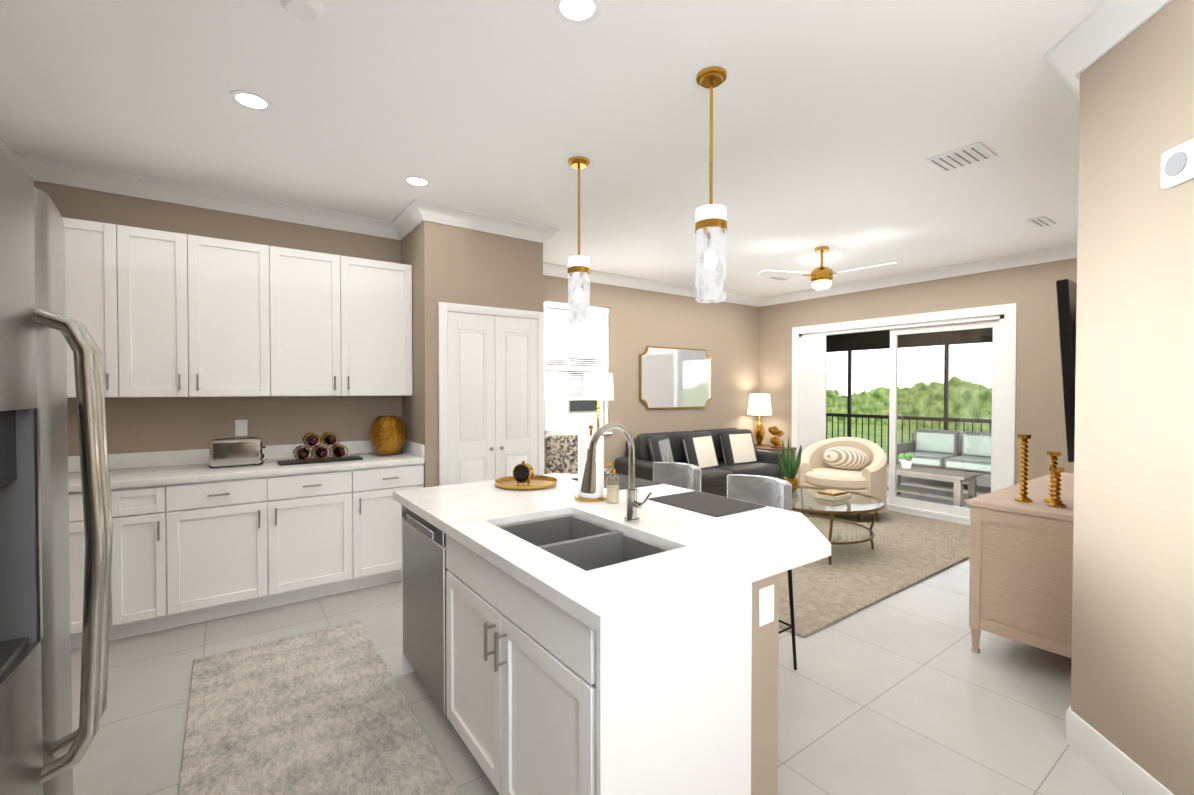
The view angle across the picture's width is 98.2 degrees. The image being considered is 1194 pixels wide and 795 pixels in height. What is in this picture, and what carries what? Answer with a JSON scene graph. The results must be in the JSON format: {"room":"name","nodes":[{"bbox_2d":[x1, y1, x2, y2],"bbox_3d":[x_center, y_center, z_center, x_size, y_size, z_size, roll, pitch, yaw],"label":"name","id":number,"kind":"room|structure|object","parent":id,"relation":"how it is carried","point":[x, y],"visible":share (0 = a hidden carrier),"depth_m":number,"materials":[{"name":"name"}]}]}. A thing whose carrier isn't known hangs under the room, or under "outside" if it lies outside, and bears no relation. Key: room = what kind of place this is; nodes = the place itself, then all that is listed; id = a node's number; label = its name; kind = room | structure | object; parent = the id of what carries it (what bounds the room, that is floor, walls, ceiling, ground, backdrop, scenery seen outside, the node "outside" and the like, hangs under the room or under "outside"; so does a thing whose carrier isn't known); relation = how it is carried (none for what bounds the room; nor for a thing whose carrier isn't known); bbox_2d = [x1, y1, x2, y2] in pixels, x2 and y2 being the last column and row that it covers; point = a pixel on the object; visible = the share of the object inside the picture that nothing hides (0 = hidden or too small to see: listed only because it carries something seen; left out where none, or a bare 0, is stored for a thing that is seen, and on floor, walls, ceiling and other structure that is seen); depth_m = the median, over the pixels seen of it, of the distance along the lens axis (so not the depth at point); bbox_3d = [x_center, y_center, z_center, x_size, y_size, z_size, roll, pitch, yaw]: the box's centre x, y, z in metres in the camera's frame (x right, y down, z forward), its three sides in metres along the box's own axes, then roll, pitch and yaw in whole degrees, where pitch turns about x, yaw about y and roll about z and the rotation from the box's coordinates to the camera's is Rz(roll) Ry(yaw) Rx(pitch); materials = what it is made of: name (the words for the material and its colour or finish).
{"room":"living room and kitchen","nodes":[
{"label":"living room and kitchen","id":0,"kind":"room"},
{"bbox_2d":[34,181,401,455],"bbox_3d":[-2.616,-0.025,3.756,2.290,2.800,0.120,-1,1,-36],"label":"wall","id":1,"kind":"structure","parent":0,"point":[143,424],"depth_m":3.64,"materials":[{"name":"beige paint"}]},
{"bbox_2d":[62,217,133,397],"bbox_3d":[-3.161,-0.517,3.077,0.613,1.035,0.327,-1,1,-36],"label":"upper cabinet","id":2,"kind":"object","parent":1,"relation":"attached to","point":[99,257],"depth_m":3.06,"materials":[{"name":"white wood"}]},
{"bbox_2d":[134,227,201,396],"bbox_3d":[-2.825,-0.521,3.319,0.444,1.035,0.327,-1,1,-36],"label":"upper cabinet","id":3,"kind":"object","parent":1,"relation":"attached to","point":[157,313],"depth_m":3.23,"materials":[{"name":"white wood"}]},
{"bbox_2d":[235,420,246,435],"bbox_3d":[-2.558,0.218,3.722,0.072,0.115,0.008,-1,1,-36],"label":"electrical outlet","id":4,"kind":"object","parent":1,"relation":"attached to","point":[240,427],"visible":1,"depth_m":3.72,"materials":[{"name":"white plastic"}]},
{"bbox_2d":[202,236,281,396],"bbox_3d":[-2.512,-0.524,3.544,0.554,1.035,0.327,-1,1,-36],"label":"upper cabinet","id":5,"kind":"object","parent":1,"relation":"attached to","point":[242,281],"depth_m":3.45,"materials":[{"name":"white wood"}]},
{"bbox_2d":[282,247,353,395],"bbox_3d":[-2.155,-0.528,3.800,0.554,1.035,0.327,-1,1,-36],"label":"upper cabinet","id":6,"kind":"object","parent":1,"relation":"attached to","point":[317,361],"depth_m":3.71,"materials":[{"name":"white wood"}]},
{"bbox_2d":[350,257,411,395],"bbox_3d":[-1.790,-0.532,4.063,0.573,1.035,0.327,-1,1,-36],"label":"upper cabinet","id":7,"kind":"object","parent":1,"relation":"attached to","point":[380,291],"depth_m":3.97,"materials":[{"name":"white wood"}]},
{"bbox_2d":[0,0,1171,306],"bbox_3d":[1.713,-1.347,2.322,7.670,0.112,8.110,-1,1,-36],"label":"crown molding","id":8,"kind":"structure","parent":1,"relation":"attached to","point":[1096,34],"depth_m":3.79,"materials":[{"name":"white wood"}]},
{"bbox_2d":[401,221,542,487],"bbox_3d":[-1.220,-0.038,4.641,1.010,2.800,1.190,-1,1,-36],"label":"wall","id":9,"kind":"structure","parent":0,"point":[453,264],"depth_m":4.03,"materials":[{"name":"beige paint"}]},
{"bbox_2d":[438,302,543,485],"bbox_3d":[-0.814,0.322,4.167,0.910,2.095,0.056,-1,1,-36],"label":"pantry door","id":10,"kind":"structure","parent":9,"relation":"in","point":[491,397],"depth_m":4.14,"materials":[{"name":"white wood"}]},
{"bbox_2d":[0,0,1102,297],"bbox_3d":[1.689,-1.452,2.260,8.020,0.100,8.420,-1,1,-36],"label":"ceiling","id":11,"kind":"structure","parent":0,"point":[838,124],"depth_m":2.58,"materials":[{"name":"white paint"}]},
{"bbox_2d":[229,90,272,110],"bbox_3d":[-1.634,-1.402,2.446,0.170,0.006,0.170,-1,1,-36],"label":"recessed light","id":12,"kind":"object","parent":11,"relation":"in","point":[255,101],"visible":1,"depth_m":2.44,"materials":[{"name":"white"}]},
{"bbox_2d":[281,0,323,21],"bbox_3d":[-1.040,-1.378,1.826,0.136,0.035,0.136,-1,1,-36],"label":"smoke detector","id":13,"kind":"object","parent":11,"relation":"attached to","point":[308,10],"visible":1,"depth_m":1.82,"materials":[{"name":"white plastic"}]},
{"bbox_2d":[403,175,430,186],"bbox_3d":[-1.179,-1.416,3.389,0.170,0.006,0.170,-1,1,-36],"label":"recessed light","id":14,"kind":"object","parent":11,"relation":"in","point":[418,181],"visible":1,"depth_m":3.38,"materials":[{"name":"white"}]},
{"bbox_2d":[554,0,600,24],"bbox_3d":[-0.070,-1.393,1.846,0.170,0.006,0.170,-1,1,-36],"label":"recessed light","id":15,"kind":"object","parent":11,"relation":"in","point":[577,10],"visible":1,"depth_m":1.86,"materials":[{"name":"white"}]},
{"bbox_2d":[568,156,589,325],"bbox_3d":[-0.108,-0.925,3.106,0.138,0.980,0.138,-1,1,-36],"label":"pendant light","id":16,"kind":"object","parent":11,"relation":"hanging from","point":[578,296],"visible":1,"depth_m":3.06,"materials":[{"name":"white glass"}]},
{"bbox_2d":[695,66,726,302],"bbox_3d":[0.499,-0.912,2.262,0.138,0.980,0.138,-1,1,-36],"label":"pendant light","id":17,"kind":"object","parent":11,"relation":"hanging from","point":[711,225],"visible":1,"depth_m":2.22,"materials":[{"name":"white glass"}]},
{"bbox_2d":[766,276,788,280],"bbox_3d":[2.210,-1.455,6.316,0.300,0.014,0.120,-1,1,-36],"label":"ceiling vent","id":18,"kind":"object","parent":11,"relation":"in","point":[777,278],"visible":0.83,"depth_m":6.30,"materials":[{"name":"white metal"}]},
{"bbox_2d":[758,246,896,289],"bbox_3d":[2.222,-1.242,4.888,1.162,0.400,1.064,-1,1,-36],"label":"ceiling fan","id":19,"kind":"object","parent":11,"relation":"hanging from","point":[821,277],"visible":1,"depth_m":4.93,"materials":[{"name":"gold metal"}]},
{"bbox_2d":[926,142,996,171],"bbox_3d":[2.139,-1.406,3.039,0.270,0.014,0.270,-1,1,-36],"label":"ceiling vent","id":20,"kind":"object","parent":11,"relation":"in","point":[964,156],"visible":1,"depth_m":3.02,"materials":[{"name":"white metal"}]},
{"bbox_2d":[1026,216,1055,227],"bbox_3d":[3.605,-1.424,4.204,0.300,0.014,0.120,-1,1,-36],"label":"ceiling vent","id":21,"kind":"object","parent":11,"relation":"in","point":[1042,221],"visible":1,"depth_m":4.18,"materials":[{"name":"white metal"}]},
{"bbox_2d":[71,473,1123,794],"bbox_3d":[2.651,1.415,3.474,10.950,0.070,9.200,-1,1,-36],"label":"floor","id":22,"kind":"structure","parent":0,"point":[905,692],"depth_m":2.38,"materials":[{"name":"tile"}]},
{"bbox_2d":[0,149,112,794],"bbox_3d":[-1.266,0.508,0.719,0.869,1.795,0.840,-1,1,-36],"label":"refrigerator","id":23,"kind":"object","parent":22,"relation":"on","point":[43,748],"visible":1,"depth_m":0.91,"materials":[{"name":"grey metal"}]},
{"bbox_2d":[68,472,135,648],"bbox_3d":[-3.087,0.947,2.980,0.594,0.880,0.607,-1,1,-36],"label":"base cabinet","id":24,"kind":"object","parent":22,"relation":"on","point":[117,480],"depth_m":2.88,"materials":[{"name":"white wood"}]},
{"bbox_2d":[124,468,187,636],"bbox_3d":[-2.788,0.944,3.195,0.356,0.880,0.607,-1,1,-36],"label":"base cabinet","id":25,"kind":"object","parent":22,"relation":"on","point":[153,554],"depth_m":2.99,"materials":[{"name":"white wood"}]},
{"bbox_2d":[180,456,363,625],"bbox_3d":[-2.280,0.938,3.560,1.106,0.880,0.607,-1,1,-36],"label":"base cabinet","id":26,"kind":"object","parent":22,"relation":"on","point":[196,539],"depth_m":3.32,"materials":[{"name":"white wood"}]},
{"bbox_2d":[208,437,265,468],"bbox_3d":[-2.407,0.365,3.468,0.314,0.187,0.160,-1,1,-36],"label":"toaster","id":27,"kind":"object","parent":26,"relation":"on","point":[235,452],"visible":1,"depth_m":3.40,"materials":[{"name":"silver metal"}]},
{"bbox_2d":[277,432,362,465],"bbox_3d":[-1.964,0.354,3.686,0.520,0.204,0.303,-1,1,-36],"label":"wine rack","id":28,"kind":"object","parent":26,"relation":"on","point":[336,450],"visible":1,"depth_m":3.65,"materials":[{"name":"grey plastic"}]},
{"bbox_2d":[178,620,460,794],"bbox_3d":[-1.073,1.396,1.955,0.810,0.010,2.480,-1,1,-36],"label":"kitchen rug","id":29,"kind":"object","parent":22,"relation":"on","point":[326,711],"visible":0.92,"depth_m":2.18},
{"bbox_2d":[356,452,424,587],"bbox_3d":[-1.700,0.932,3.976,0.554,0.880,0.607,-1,1,-36],"label":"base cabinet","id":30,"kind":"object","parent":22,"relation":"on","point":[383,475],"depth_m":3.74,"materials":[{"name":"white wood"}]},
{"bbox_2d":[370,415,405,454],"bbox_3d":[-1.649,0.297,4.086,0.270,0.305,0.270,-1,1,-36],"label":"vase","id":31,"kind":"object","parent":30,"relation":"on","point":[387,434],"visible":1,"depth_m":3.99,"materials":[{"name":"gold metal"}]},
{"bbox_2d":[544,435,609,473],"bbox_3d":[-0.196,0.878,5.254,0.660,0.949,0.630,0,1,-11],"label":"chair","id":32,"kind":"object","parent":22,"relation":"on","point":[561,454],"visible":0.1,"depth_m":5.41,"materials":[{"name":"fabric"}]},
{"bbox_2d":[583,373,613,429],"bbox_3d":[0.014,0.539,5.802,0.350,1.609,0.350,-1,1,-36],"label":"lamp","id":33,"kind":"object","parent":22,"relation":"on","point":[597,386],"visible":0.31,"depth_m":5.65,"materials":[{"name":"white fabric"}]},
{"bbox_2d":[393,497,825,794],"bbox_3d":[-0.093,0.960,2.197,1.050,0.878,1.726,-1,1,-36],"label":"kitchen island","id":34,"kind":"object","parent":22,"relation":"on","point":[558,639],"depth_m":1.50,"materials":[{"name":"white wood"}]},
{"bbox_2d":[393,481,752,636],"bbox_3d":[-0.292,0.501,2.047,0.540,0.040,1.780,-1,1,-36],"label":"island countertop","id":35,"kind":"structure","parent":34,"relation":"on","point":[622,594],"depth_m":1.50,"materials":[{"name":"white stone"}]},
{"bbox_2d":[501,513,668,568],"bbox_3d":[-0.072,0.612,1.862,0.416,0.200,0.716,-1,1,-36],"label":"sink","id":36,"kind":"object","parent":35,"relation":"in","point":[584,542],"depth_m":1.96,"materials":[{"name":"grey metal"}]},
{"bbox_2d":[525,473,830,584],"bbox_3d":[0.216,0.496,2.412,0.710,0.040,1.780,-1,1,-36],"label":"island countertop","id":37,"kind":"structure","parent":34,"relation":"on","point":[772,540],"depth_m":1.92,"materials":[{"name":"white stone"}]},
{"bbox_2d":[494,475,557,489],"bbox_3d":[-0.379,0.457,2.784,0.340,0.024,0.340,-1,1,-36],"label":"tray","id":38,"kind":"object","parent":37,"relation":"on","point":[536,482],"visible":0.9,"depth_m":2.77,"materials":[{"name":"gold metal"}]},
{"bbox_2d":[513,461,533,483],"bbox_3d":[-0.392,0.397,2.750,0.104,0.124,0.048,0,1,17],"label":"desk clock","id":39,"kind":"object","parent":38,"relation":"on","point":[523,471],"visible":1,"depth_m":2.73,"materials":[{"name":"gold metal"}]},
{"bbox_2d":[574,425,606,501],"bbox_3d":[-0.028,0.301,2.431,0.156,0.347,0.156,-1,1,-36],"label":"paper towel holder","id":40,"kind":"object","parent":37,"relation":"on","point":[583,448],"visible":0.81,"depth_m":2.39,"materials":[{"name":"white paper"}]},
{"bbox_2d":[604,462,619,503],"bbox_3d":[0.066,0.383,2.340,0.078,0.185,0.064,-1,1,-36],"label":"soap dispenser","id":41,"kind":"object","parent":37,"relation":"on","point":[612,492],"visible":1,"depth_m":2.32,"materials":[{"name":"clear glass"}]},
{"bbox_2d":[581,422,651,522],"bbox_3d":[0.075,0.288,1.916,0.263,0.387,0.135,-1,1,-36],"label":"faucet","id":42,"kind":"object","parent":37,"relation":"on","point":[588,486],"visible":1,"depth_m":1.96,"materials":[{"name":"silver metal"}]},
{"bbox_2d":[571,473,661,489],"bbox_3d":[0.103,0.466,2.885,0.320,0.004,0.420,-1,1,-36],"label":"placemat","id":43,"kind":"object","parent":37,"relation":"on","point":[624,482],"visible":0.46,"depth_m":2.86,"materials":[{"name":"grey"}]},
{"bbox_2d":[649,491,765,516],"bbox_3d":[0.486,0.474,2.335,0.320,0.004,0.420,-1,1,-36],"label":"placemat","id":44,"kind":"object","parent":37,"relation":"on","point":[708,504],"visible":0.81,"depth_m":2.31,"materials":[{"name":"grey fabric"}]},
{"bbox_2d":[653,462,700,491],"bbox_3d":[0.405,0.905,3.207,0.479,0.954,0.420,-1,1,-36],"label":"bar stool","id":45,"kind":"object","parent":22,"relation":"on","point":[684,475],"visible":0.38,"depth_m":3.34,"materials":[{"name":"grey fabric"}]},
{"bbox_2d":[614,428,786,496],"bbox_3d":[1.346,0.879,6.473,2.180,0.909,0.945,-1,1,-36],"label":"sofa","id":46,"kind":"object","parent":22,"relation":"on","point":[717,456],"visible":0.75,"depth_m":6.29,"materials":[{"name":"grey leather"}]},
{"bbox_2d":[727,474,796,669],"bbox_3d":[0.767,0.913,2.704,0.479,0.954,0.420,-1,1,-36],"label":"bar stool","id":47,"kind":"object","parent":22,"relation":"on","point":[768,491],"visible":0.27,"depth_m":2.79,"materials":[{"name":"grey fabric"}]},
{"bbox_2d":[755,444,795,491],"bbox_3d":[2.420,1.011,7.397,0.480,0.619,0.650,-1,1,-36],"label":"end table","id":48,"kind":"object","parent":22,"relation":"on","point":[768,447],"visible":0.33,"depth_m":7.24,"materials":[{"name":"brown wood"}]},
{"bbox_2d":[747,394,771,445],"bbox_3d":[2.357,0.324,7.508,0.340,0.749,0.340,-1,1,-36],"label":"table lamp","id":49,"kind":"object","parent":48,"relation":"on","point":[759,404],"visible":0.94,"depth_m":7.40,"materials":[{"name":"white fabric"}]},
{"bbox_2d":[768,426,783,447],"bbox_3d":[2.498,0.550,7.226,0.310,0.306,0.101,-1,1,-36],"label":"sculpture","id":50,"kind":"object","parent":48,"relation":"on","point":[775,441],"visible":1,"depth_m":7.20,"materials":[{"name":"gold metal"}]},
{"bbox_2d":[779,499,969,636],"bbox_3d":[2.002,1.347,4.934,3.600,0.021,2.230,-1,1,-36],"label":"area rug","id":51,"kind":"object","parent":22,"relation":"on","point":[908,550],"visible":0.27,"depth_m":4.15,"materials":[{"name":"beige carpet"}]},
{"bbox_2d":[792,486,884,564],"bbox_3d":[1.959,1.089,4.647,1.104,0.503,1.104,-1,1,-36],"label":"coffee table","id":52,"kind":"object","parent":51,"relation":"on","point":[832,495],"visible":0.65,"depth_m":4.52,"materials":[{"name":"clear glass"}]},
{"bbox_2d":[777,437,801,490],"bbox_3d":[1.867,0.639,4.952,0.254,0.500,0.224,-1,1,-36],"label":"snake plant","id":53,"kind":"object","parent":52,"relation":"on","point":[789,465],"visible":0.83,"depth_m":4.95,"materials":[{"name":"green plant"}]},
{"bbox_2d":[797,437,886,520],"bbox_3d":[2.787,0.900,5.904,0.902,0.840,0.918,-1,1,-36],"label":"armchair","id":54,"kind":"object","parent":51,"relation":"on","point":[855,464],"visible":0.79,"depth_m":5.82,"materials":[{"name":"beige fabric"}]},
{"bbox_2d":[826,327,992,463],"bbox_3d":[5.919,0.069,8.032,0.080,2.515,5.580,-1,1,-36],"label":"rail","id":55,"kind":"object","parent":22,"relation":"on","point":[851,342],"visible":0.17,"depth_m":9.08,"materials":[{"name":"brown metal"}]},
{"bbox_2d":[887,464,981,506],"bbox_3d":[4.231,1.139,6.669,0.542,0.414,1.050,-1,1,-36],"label":"table","id":56,"kind":"object","parent":22,"relation":"on","point":[955,497],"depth_m":6.44,"materials":[{"name":"grey wood"}]},
{"bbox_2d":[898,452,913,467],"bbox_3d":[4.106,0.824,6.851,0.177,0.209,0.188,-1,1,-36],"label":"potted plant","id":57,"kind":"object","parent":56,"relation":"on","point":[909,455],"depth_m":6.81,"materials":[{"name":"white"}]},
{"bbox_2d":[897,429,990,486],"bbox_3d":[5.367,0.923,7.759,0.870,0.814,1.500,-1,1,-36],"label":"outdoor sofa","id":58,"kind":"object","parent":22,"relation":"on","point":[951,436],"depth_m":7.74,"materials":[{"name":"grey fabric"}]},
{"bbox_2d":[966,472,1073,657],"bbox_3d":[2.848,0.970,3.107,1.680,0.829,0.525,-1,1,-36],"label":"credenza","id":59,"kind":"object","parent":22,"relation":"on","point":[1021,575],"visible":0.62,"depth_m":2.67,"materials":[{"name":"brown wood"}]},
{"bbox_2d":[1014,434,1032,502],"bbox_3d":[2.301,0.379,2.789,0.080,0.360,0.078,-1,1,-36],"label":"candlestick","id":60,"kind":"object","parent":59,"relation":"on","point":[1024,437],"depth_m":2.78,"materials":[{"name":"gold metal"}]},
{"bbox_2d":[1043,464,1066,507],"bbox_3d":[2.367,0.461,2.665,0.080,0.200,0.078,-1,1,-36],"label":"candlestick","id":61,"kind":"object","parent":59,"relation":"on","point":[1055,489],"depth_m":2.66,"materials":[{"name":"gold metal"}]},
{"bbox_2d":[543,275,758,469],"bbox_3d":[0.700,-0.068,6.681,4.490,2.800,0.120,-1,1,-36],"label":"wall","id":62,"kind":"structure","parent":0,"point":[725,335],"depth_m":6.80,"materials":[{"name":"beige paint"}]},
{"bbox_2d":[544,300,612,437],"bbox_3d":[-0.232,-0.318,5.970,0.950,1.520,0.120,-1,1,-36],"label":"window","id":63,"kind":"structure","parent":62,"relation":"in","point":[602,368],"depth_m":5.99,"materials":[{"name":"white glass"}]},
{"bbox_2d":[544,302,608,400],"bbox_3d":[-0.224,-0.514,5.955,0.890,1.087,0.026,-1,1,-36],"label":"window blinds","id":64,"kind":"object","parent":63,"relation":"attached to","point":[565,306],"visible":0.6,"depth_m":5.88,"materials":[{"name":"white plastic"}]},
{"bbox_2d":[639,346,711,408],"bbox_3d":[1.065,-0.256,6.847,1.300,0.800,0.026,-1,1,-36],"label":"mirror","id":65,"kind":"object","parent":62,"relation":"attached to","point":[671,378],"visible":0.92,"depth_m":6.80,"materials":[{"name":"gold metal"}]},
{"bbox_2d":[759,258,1076,484],"bbox_3d":[3.791,-0.060,6.125,0.120,2.800,4.390,-1,1,-36],"label":"wall","id":66,"kind":"structure","parent":0,"point":[1030,291],"depth_m":5.42,"materials":[{"name":"beige paint"}]},
{"bbox_2d":[791,303,1016,520],"bbox_3d":[3.593,0.176,6.399,0.130,2.320,2.580,-1,1,-36],"label":"sliding glass door","id":67,"kind":"structure","parent":66,"relation":"attached to","point":[808,386],"depth_m":6.04,"materials":[{"name":"white"}]},
{"bbox_2d":[1071,0,1193,794],"bbox_3d":[3.147,0.023,0.552,7.670,2.800,3.910,-1,1,-36],"label":"wall block","id":68,"kind":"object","parent":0,"point":[1132,682],"visible":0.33,"depth_m":1.79,"materials":[{"name":"beige paint"}]},
{"bbox_2d":[1056,279,1076,461],"bbox_3d":[2.762,-0.130,2.774,1.460,0.841,0.146,-1,1,-36],"label":"tv","id":69,"kind":"object","parent":68,"relation":"attached to","point":[1066,290],"visible":0.31,"depth_m":2.37,"materials":[{"name":"black"}]},
{"bbox_2d":[1066,705,1173,794],"bbox_3d":[1.713,1.329,2.362,7.670,0.135,8.110,-1,1,-36],"label":"baseboard","id":70,"kind":"structure","parent":68,"relation":"attached to","point":[1119,770],"depth_m":1.89,"materials":[{"name":"white wood"}]},
{"bbox_2d":[1161,138,1193,188],"bbox_3d":[1.832,-0.733,1.624,0.031,0.120,0.120,0,1,9],"label":"door chime","id":71,"kind":"object","parent":68,"relation":"attached to","point":[1177,165],"visible":1,"depth_m":1.62,"materials":[{"name":"white plastic"}]},
{"label":"outside","id":72,"kind":"structure","parent":0,"visible":0},
{"bbox_2d":[590,311,991,429],"bbox_3d":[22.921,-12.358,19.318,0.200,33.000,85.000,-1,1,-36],"label":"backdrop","id":73,"kind":"structure","parent":72,"point":[870,380],"depth_m":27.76,"materials":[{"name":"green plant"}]},
{"bbox_2d":[827,421,988,460],"bbox_3d":[6.599,1.655,7.794,40.000,0.520,85.000,-1,1,-36],"label":"lawn","id":74,"kind":"structure","parent":72,"point":[871,433],"depth_m":23.96,"materials":[{"name":"green plant"}]},
{"bbox_2d":[546,309,601,429],"bbox_3d":[-4.971,-0.464,12.724,12.000,3.571,6.438,-1,1,-36],"label":"house","id":75,"kind":"structure","parent":74,"relation":"on","point":[583,405],"depth_m":12.37,"materials":[{"name":"white"}]}
]}

